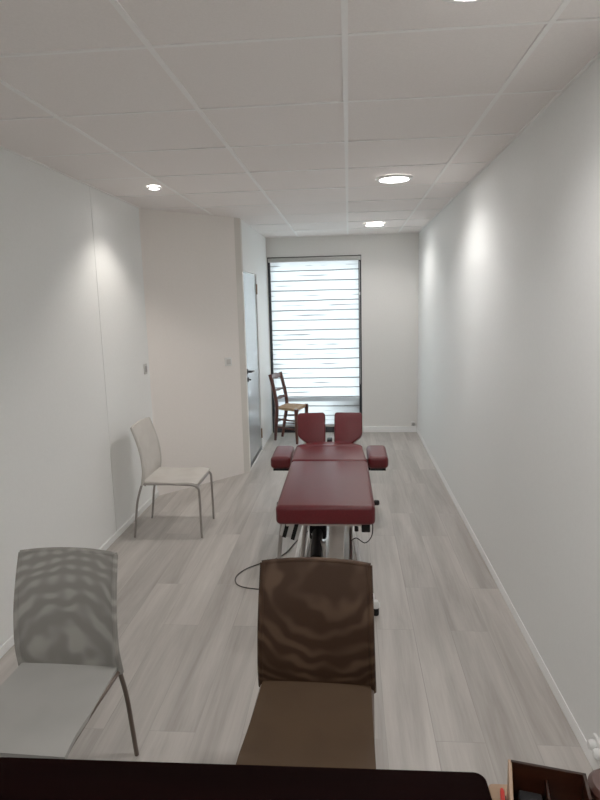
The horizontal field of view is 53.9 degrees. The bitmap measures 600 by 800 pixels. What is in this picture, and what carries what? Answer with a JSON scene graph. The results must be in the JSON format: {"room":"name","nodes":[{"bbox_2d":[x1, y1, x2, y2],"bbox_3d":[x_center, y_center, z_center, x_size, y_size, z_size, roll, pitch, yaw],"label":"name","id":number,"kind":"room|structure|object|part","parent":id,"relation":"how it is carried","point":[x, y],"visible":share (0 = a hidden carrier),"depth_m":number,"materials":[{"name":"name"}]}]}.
{"room":"examination room","nodes":[
{"label":"examination room","id":0,"kind":"room"},
{"bbox_2d":[0,147,156,646],"bbox_3d":[-1.609,0.196,1.696,0.120,2.435,6.810,-1,9,5],"label":"wall","id":1,"kind":"structure","parent":0,"point":[74,385],"depth_m":3.52,"materials":[{"name":"white paint"}]},
{"bbox_2d":[0,491,158,658],"bbox_3d":[-1.510,1.359,1.959,0.010,0.050,6.560,-1,9,5],"label":"baseboard","id":2,"kind":"structure","parent":1,"relation":"attached to","point":[9,643],"depth_m":4.22,"materials":[{"name":"white paint"}]},
{"bbox_2d":[143,364,146,374],"bbox_3d":[-1.279,-0.257,4.889,0.014,0.085,0.062,-1,9,5],"label":"light switch","id":3,"kind":"object","parent":1,"relation":"attached to","point":[144,365],"visible":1,"depth_m":4.87,"materials":[{"name":"grey plastic"}]},
{"bbox_2d":[140,208,243,495],"bbox_3d":[-0.991,-0.420,5.328,1.090,2.435,0.120,-10,13,-42],"label":"wall","id":4,"kind":"structure","parent":0,"point":[190,262],"depth_m":5.28,"materials":[{"name":"white paint"}]},
{"bbox_2d":[139,208,158,490],"bbox_3d":[-1.277,-0.381,4.991,0.012,2.382,0.023,7,12,40],"label":"trim","id":5,"kind":"structure","parent":4,"relation":"attached to","point":[139,208],"depth_m":4.94,"materials":[{"name":"white paint"}]},
{"bbox_2d":[225,357,231,365],"bbox_3d":[-0.672,-0.359,5.540,0.078,0.078,0.013,-10,13,-42],"label":"light switch","id":6,"kind":"object","parent":4,"relation":"attached to","point":[228,361],"visible":1,"depth_m":5.54,"materials":[{"name":"white plastic"}]},
{"bbox_2d":[234,218,250,472],"bbox_3d":[-0.558,-0.486,5.670,0.063,2.432,0.107,-1,9,5],"label":"trim","id":7,"kind":"structure","parent":4,"relation":"attached to","point":[237,221],"depth_m":5.64,"materials":[{"name":"white paint"}]},
{"bbox_2d":[241,219,271,446],"bbox_3d":[-0.511,-0.652,6.654,0.120,2.435,2.023,-1,9,5],"label":"wall","id":8,"kind":"structure","parent":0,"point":[253,242],"depth_m":6.85,"materials":[{"name":"white paint"}]},
{"bbox_2d":[243,272,262,466],"bbox_3d":[-0.481,-0.332,6.161,0.100,1.940,0.806,-1,9,5],"label":"door","id":9,"kind":"structure","parent":8,"relation":"in","point":[250,287],"depth_m":6.15,"materials":[{"name":"grey laminate"}]},
{"bbox_2d":[243,266,262,449],"bbox_3d":[-0.489,-0.355,6.176,0.018,2.005,0.850,-1,9,5],"label":"door frame","id":10,"kind":"structure","parent":8,"relation":"attached to","point":[246,269],"depth_m":6.51,"materials":[{"name":"white paint"}]},
{"bbox_2d":[0,432,592,786],"bbox_3d":[-0.197,1.210,3.127,3.033,0.100,9.518,-1,9,5],"label":"floor","id":11,"kind":"structure","parent":0,"point":[460,687],"depth_m":2.94,"materials":[{"name":"grey wood"}]},
{"bbox_2d":[0,547,138,758],"bbox_3d":[-0.823,0.958,1.908,0.384,0.820,0.508,0,9,7],"label":"mesh chair","id":12,"kind":"object","parent":11,"relation":"on","point":[65,628],"visible":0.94,"depth_m":2.03,"materials":[{"name":"grey fabric"}]},
{"bbox_3d":[-0.827,0.971,1.873,0.378,0.032,0.398,0,9,6],"label":"seat","id":13,"kind":"part","parent":12,"relation":"part of","materials":[{"name":"grey"}]},
{"bbox_3d":[-0.807,0.735,2.061,0.373,0.425,0.088,0,9,6],"label":"backrest","id":14,"kind":"part","parent":12,"relation":"part of","materials":[{"name":"grey fabric"}]},
{"bbox_3d":[-0.828,0.786,1.874,0.377,0.438,0.455,0,9,6],"label":"frame","id":15,"kind":"part","parent":12,"relation":"part of","materials":[{"name":"grey metal"}]},
{"bbox_3d":[-0.618,1.130,2.125,0.020,0.400,0.094,0,9,6],"label":"leg","id":16,"kind":"part","parent":12,"relation":"part of","materials":[{"name":"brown metal"}]},
{"bbox_2d":[130,417,214,537],"bbox_3d":[-0.942,0.554,4.364,0.508,0.820,0.407,-1,9,5],"label":"mesh chair","id":17,"kind":"object","parent":11,"relation":"on","point":[143,431],"visible":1,"depth_m":4.33,"materials":[{"name":"beige fabric"}]},
{"bbox_3d":[-1.159,0.794,4.229,0.094,0.400,0.020,-1,9,5],"label":"leg","id":18,"kind":"part","parent":17,"relation":"part of","materials":[{"name":"grey metal"}]},
{"bbox_3d":[-1.135,0.364,4.348,0.088,0.425,0.396,-1,9,5],"label":"backrest","id":19,"kind":"part","parent":17,"relation":"part of","materials":[{"name":"beige fabric"}]},
{"bbox_3d":[-1.128,0.732,4.601,0.094,0.400,0.020,-1,9,5],"label":"leg","id":20,"kind":"part","parent":17,"relation":"part of","materials":[{"name":"grey metal"}]},
{"bbox_3d":[-0.941,0.382,4.335,0.455,0.438,0.400,-1,9,5],"label":"frame","id":21,"kind":"part","parent":17,"relation":"part of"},
{"bbox_3d":[-0.905,0.561,4.362,0.398,0.032,0.401,-1,9,5],"label":"seat","id":22,"kind":"part","parent":17,"relation":"part of","materials":[{"name":"beige fabric"}]},
{"bbox_3d":[-0.734,0.789,4.195,0.071,0.399,0.017,-1,9,5],"label":"leg","id":23,"kind":"part","parent":17,"relation":"part of","materials":[{"name":"grey metal"}]},
{"bbox_3d":[-0.704,0.727,4.564,0.071,0.399,0.017,-1,9,5],"label":"leg","id":24,"kind":"part","parent":17,"relation":"part of","materials":[{"name":"grey metal"}]},
{"bbox_2d":[0,757,491,799],"bbox_3d":[-0.537,1.157,0.896,1.764,0.750,0.762,-1,9,5],"label":"desk","id":25,"kind":"object","parent":11,"relation":"on","point":[20,778],"visible":1,"depth_m":1.12,"materials":[{"name":"brown wood"}]},
{"bbox_2d":[235,531,307,589],"bbox_3d":[-0.108,1.011,3.974,0.509,0.009,1.140,-1,9,5],"label":"power cord","id":26,"kind":"object","parent":11,"relation":"on","point":[307,531],"visible":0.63,"depth_m":3.66,"materials":[{"name":"rubber"}]},
{"bbox_2d":[268,371,307,443],"bbox_3d":[-0.137,0.083,7.137,0.424,0.812,0.431,3,10,24],"label":"wooden chair","id":27,"kind":"object","parent":11,"relation":"on","point":[287,406],"visible":0.91,"depth_m":7.12,"materials":[{"name":"brown wood"}]},
{"bbox_3d":[-0.314,0.091,7.112,0.122,0.810,0.045,3,10,24],"label":"leg","id":28,"kind":"part","parent":27,"relation":"part of","materials":[{"name":"brown wood"}]},
{"bbox_3d":[-0.298,-0.294,7.194,0.026,0.080,0.283,3,10,24],"label":"rail","id":29,"kind":"part","parent":27,"relation":"part of","materials":[{"name":"brown wood"}]},
{"bbox_3d":[-0.202,0.051,7.338,0.118,0.812,0.128,-1,9,5],"label":"leg","id":30,"kind":"part","parent":27,"relation":"part of","materials":[{"name":"brown wood"}]},
{"bbox_3d":[-0.105,0.092,7.123,0.298,0.036,0.380,3,10,23],"label":"seat","id":31,"kind":"part","parent":27,"relation":"part of","materials":[{"name":"beige wicker"}]},
{"bbox_3d":[-0.039,0.312,6.922,0.052,0.418,0.052,-1,9,5],"label":"leg","id":32,"kind":"part","parent":27,"relation":"part of","materials":[{"name":"brown wood"}]},
{"bbox_3d":[0.083,0.251,7.278,0.052,0.418,0.052,-1,9,5],"label":"leg","id":33,"kind":"part","parent":27,"relation":"part of","materials":[{"name":"brown wood"}]},
{"bbox_2d":[236,557,375,768],"bbox_3d":[0.036,0.958,1.778,0.389,0.820,0.508,0,9,7],"label":"mesh chair","id":34,"kind":"object","parent":11,"relation":"on","point":[314,706],"visible":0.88,"depth_m":1.90,"materials":[{"name":"brown fabric"}]},
{"bbox_3d":[0.032,0.972,1.743,0.383,0.032,0.398,0,9,7],"label":"seat","id":35,"kind":"part","parent":34,"relation":"part of","materials":[{"name":"brown"}]},
{"bbox_3d":[0.031,0.787,1.744,0.382,0.438,0.455,0,9,7],"label":"frame","id":36,"kind":"part","parent":34,"relation":"part of","materials":[{"name":"silver metal"}]},
{"bbox_3d":[0.053,0.735,1.930,0.378,0.425,0.088,0,9,7],"label":"backrest","id":37,"kind":"part","parent":34,"relation":"part of","materials":[{"name":"brown fabric"}]},
{"bbox_2d":[271,412,387,615],"bbox_3d":[0.181,0.617,3.904,0.855,0.794,1.687,-1,9,5],"label":"table","id":38,"kind":"object","parent":11,"relation":"on","point":[328,483],"visible":0.88,"depth_m":3.59,"materials":[{"name":"red leather"}]},
{"bbox_2d":[271,446,294,467],"bbox_3d":[-0.128,0.429,4.470,0.148,0.093,0.375,-1,9,5],"label":"cushion","id":39,"kind":"object","parent":38,"relation":"on","point":[282,456],"depth_m":4.30,"materials":[{"name":"red leather"}]},
{"bbox_2d":[297,412,325,442],"bbox_3d":[0.090,0.229,4.620,0.220,0.257,0.166,-1,9,5],"label":"cushion","id":40,"kind":"object","parent":38,"relation":"on","point":[311,426],"depth_m":4.59,"materials":[{"name":"red leather"}]},
{"bbox_3d":[0.120,0.800,3.815,0.107,0.234,0.713,-1,9,5],"label":"motor","id":41,"kind":"part","parent":38,"relation":"part of","materials":[{"name":"black plastic"}]},
{"bbox_3d":[0.193,0.548,3.860,0.425,0.037,1.400,-1,9,5],"label":"frame","id":42,"kind":"part","parent":38,"relation":"part of","materials":[{"name":"grey metal"}]},
{"bbox_2d":[276,461,374,524],"bbox_3d":[0.166,0.531,3.519,0.526,0.108,0.900,-1,9,5],"label":"cushion","id":43,"kind":"object","parent":38,"relation":"on","point":[313,492],"depth_m":3.25,"materials":[{"name":"red leather"}]},
{"bbox_3d":[0.183,0.740,3.807,0.312,0.366,1.038,-1,9,5],"label":"lifting arm","id":44,"kind":"part","parent":38,"relation":"part of","materials":[{"name":"metal"}]},
{"bbox_2d":[291,446,366,462],"bbox_3d":[0.209,0.419,4.161,0.514,0.102,0.393,-1,9,5],"label":"cushion","id":45,"kind":"object","parent":38,"relation":"on","point":[302,453],"depth_m":4.11,"materials":[{"name":"red leather"}]},
{"bbox_2d":[297,442,361,446],"bbox_3d":[0.222,0.375,4.436,0.493,0.098,0.150,-1,9,5],"label":"cushion","id":46,"kind":"object","parent":38,"relation":"on","point":[314,443],"depth_m":4.41,"materials":[{"name":"red leather"}]},
{"bbox_3d":[0.186,0.912,3.947,0.550,0.080,1.610,-1,9,5],"label":"floor frame","id":47,"kind":"part","parent":38,"relation":"part of","materials":[{"name":"white metal"}]},
{"bbox_3d":[0.241,0.754,3.805,0.090,0.351,1.042,-1,9,5],"label":"lifting arm","id":48,"kind":"part","parent":38,"relation":"part of","materials":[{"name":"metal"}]},
{"bbox_2d":[334,412,361,442],"bbox_3d":[0.377,0.226,4.596,0.220,0.257,0.166,-1,9,5],"label":"cushion","id":49,"kind":"object","parent":38,"relation":"on","point":[347,425],"depth_m":4.56,"materials":[{"name":"red leather"}]},
{"bbox_2d":[366,445,387,467],"bbox_3d":[0.576,0.422,4.410,0.148,0.093,0.375,-1,9,5],"label":"cushion","id":50,"kind":"object","parent":38,"relation":"on","point":[377,457],"depth_m":4.25,"materials":[{"name":"red leather"}]},
{"bbox_2d":[488,784,506,799],"bbox_3d":[0.625,1.164,0.820,0.557,0.704,0.770,-1,9,5],"label":"side table","id":51,"kind":"object","parent":11,"relation":"on","point":[494,789],"visible":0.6,"depth_m":1.15,"materials":[{"name":"beige wood"}]},
{"bbox_2d":[500,788,505,799],"bbox_3d":[0.372,0.766,1.069,0.011,0.010,0.153,1,10,14],"label":"pen","id":52,"kind":"object","parent":51,"relation":"on","point":[502,793],"visible":1,"depth_m":1.12,"materials":[{"name":"red plastic"}]},
{"bbox_2d":[506,759,591,799],"bbox_3d":[0.434,0.729,1.027,0.133,0.096,0.132,1,10,16],"label":"desk organizer","id":53,"kind":"object","parent":51,"relation":"on","point":[552,783],"visible":1,"depth_m":1.08,"materials":[{"name":"brown wood"}]},
{"bbox_2d":[518,790,541,799],"bbox_3d":[0.407,0.739,1.041,0.040,0.060,0.060,1,10,16],"label":"box","id":54,"kind":"object","parent":53,"relation":"in","point":[522,795],"visible":1,"depth_m":1.05,"materials":[{"name":"black plastic"}]},
{"bbox_2d":[587,768,599,799],"bbox_3d":[0.569,0.726,1.065,0.095,0.083,0.095,-1,9,5],"label":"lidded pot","id":55,"kind":"object","parent":51,"relation":"on","point":[593,779],"visible":0.7,"depth_m":1.06,"materials":[{"name":"pink ceramic"}]},
{"bbox_2d":[0,0,599,237],"bbox_3d":[-0.259,-1.290,2.713,3.033,0.102,9.518,-1,9,5],"label":"ceiling","id":56,"kind":"structure","parent":0,"point":[283,118],"depth_m":2.28,"materials":[{"name":"white tile"}]},
{"bbox_2d":[148,186,160,189],"bbox_3d":[-0.978,-1.420,3.954,0.086,0.013,0.086,-1,9,5],"label":"recessed light","id":57,"kind":"object","parent":56,"relation":"in","point":[149,187],"visible":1,"depth_m":3.94,"materials":[{"name":"white plastic"}]},
{"bbox_2d":[363,223,385,226],"bbox_3d":[0.777,-1.827,6.151,0.237,0.013,0.237,-1,9,5],"label":"recessed light","id":58,"kind":"object","parent":56,"relation":"in","point":[366,224],"visible":1,"depth_m":6.11,"materials":[{"name":"white plastic"}]},
{"bbox_2d":[375,174,412,182],"bbox_3d":[0.616,-1.443,3.856,0.244,0.013,0.244,-1,9,5],"label":"recessed light","id":59,"kind":"object","parent":56,"relation":"in","point":[393,178],"visible":1,"depth_m":3.82,"materials":[{"name":"white plastic"}]},
{"bbox_2d":[380,177,407,181],"bbox_3d":[0.616,-1.444,3.856,0.191,0.008,0.191,-1,9,5],"label":"diffuser","id":60,"kind":"object","parent":59,"relation":"attached to","point":[382,179],"depth_m":3.85,"materials":[{"name":"white plastic"}]},
{"bbox_2d":[441,0,485,3],"bbox_3d":[0.438,-1.042,1.461,0.244,0.013,0.244,-1,9,5],"label":"recessed light","id":61,"kind":"object","parent":56,"relation":"in","point":[448,1],"visible":1,"depth_m":1.56,"materials":[{"name":"white plastic"}]},
{"bbox_2d":[266,233,418,432],"bbox_3d":[0.529,-0.808,7.439,1.865,2.435,0.240,-1,9,5],"label":"wall","id":62,"kind":"structure","parent":0,"point":[389,262],"depth_m":7.23,"materials":[{"name":"beige paint"}]},
{"bbox_2d":[267,255,361,432],"bbox_3d":[0.199,-0.678,7.424,1.148,2.200,0.105,-1,9,5],"label":"window","id":63,"kind":"structure","parent":62,"relation":"in","point":[328,429],"depth_m":7.36,"materials":[{"name":"black metal"}]},
{"bbox_2d":[268,256,360,426],"bbox_3d":[0.197,-0.699,7.362,1.130,2.110,0.060,-1,9,5],"label":"roller blind","id":64,"kind":"object","parent":63,"relation":"attached to","point":[315,300],"visible":0.81,"depth_m":7.35,"materials":[{"name":"white fabric"}]},
{"bbox_3d":[0.220,0.329,7.540,1.083,0.024,0.026,-1,9,5],"label":"rail","id":65,"kind":"part","parent":64,"relation":"part of","materials":[{"name":"grey plastic"}]},
{"bbox_3d":[0.737,-0.938,7.261,0.013,1.500,0.013,-4,10,-17],"label":"bead chain","id":66,"kind":"part","parent":64,"relation":"part of","materials":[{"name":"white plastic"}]},
{"bbox_2d":[363,426,415,431],"bbox_3d":[1.133,0.371,7.457,0.661,0.075,0.014,-1,9,5],"label":"baseboard","id":67,"kind":"structure","parent":62,"relation":"attached to","point":[373,428],"depth_m":7.45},
{"bbox_2d":[417,57,599,740],"bbox_3d":[1.144,-0.055,2.805,0.120,2.435,9.518,-1,9,5],"label":"wall","id":68,"kind":"structure","parent":0,"point":[508,399],"depth_m":2.73,"materials":[{"name":"white paint"}]},
{"bbox_2d":[417,429,599,769],"bbox_3d":[1.108,1.125,2.981,0.007,0.050,9.068,-1,9,5],"label":"baseboard","id":69,"kind":"structure","parent":68,"relation":"attached to","point":[573,724],"depth_m":2.81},
{"bbox_2d":[587,733,599,766],"bbox_3d":[1.014,1.208,2.024,0.035,0.080,0.090,-1,9,5],"label":"wall socket","id":70,"kind":"object","parent":68,"relation":"attached to","point":[593,744],"visible":1,"depth_m":2.02,"materials":[{"name":"white plastic"}]},
{"bbox_3d":[1.025,1.208,2.023,0.012,0.080,0.090,-1,9,5],"label":"plate","id":71,"kind":"part","parent":70,"relation":"part of","materials":[{"name":"white plastic"}]}
]}

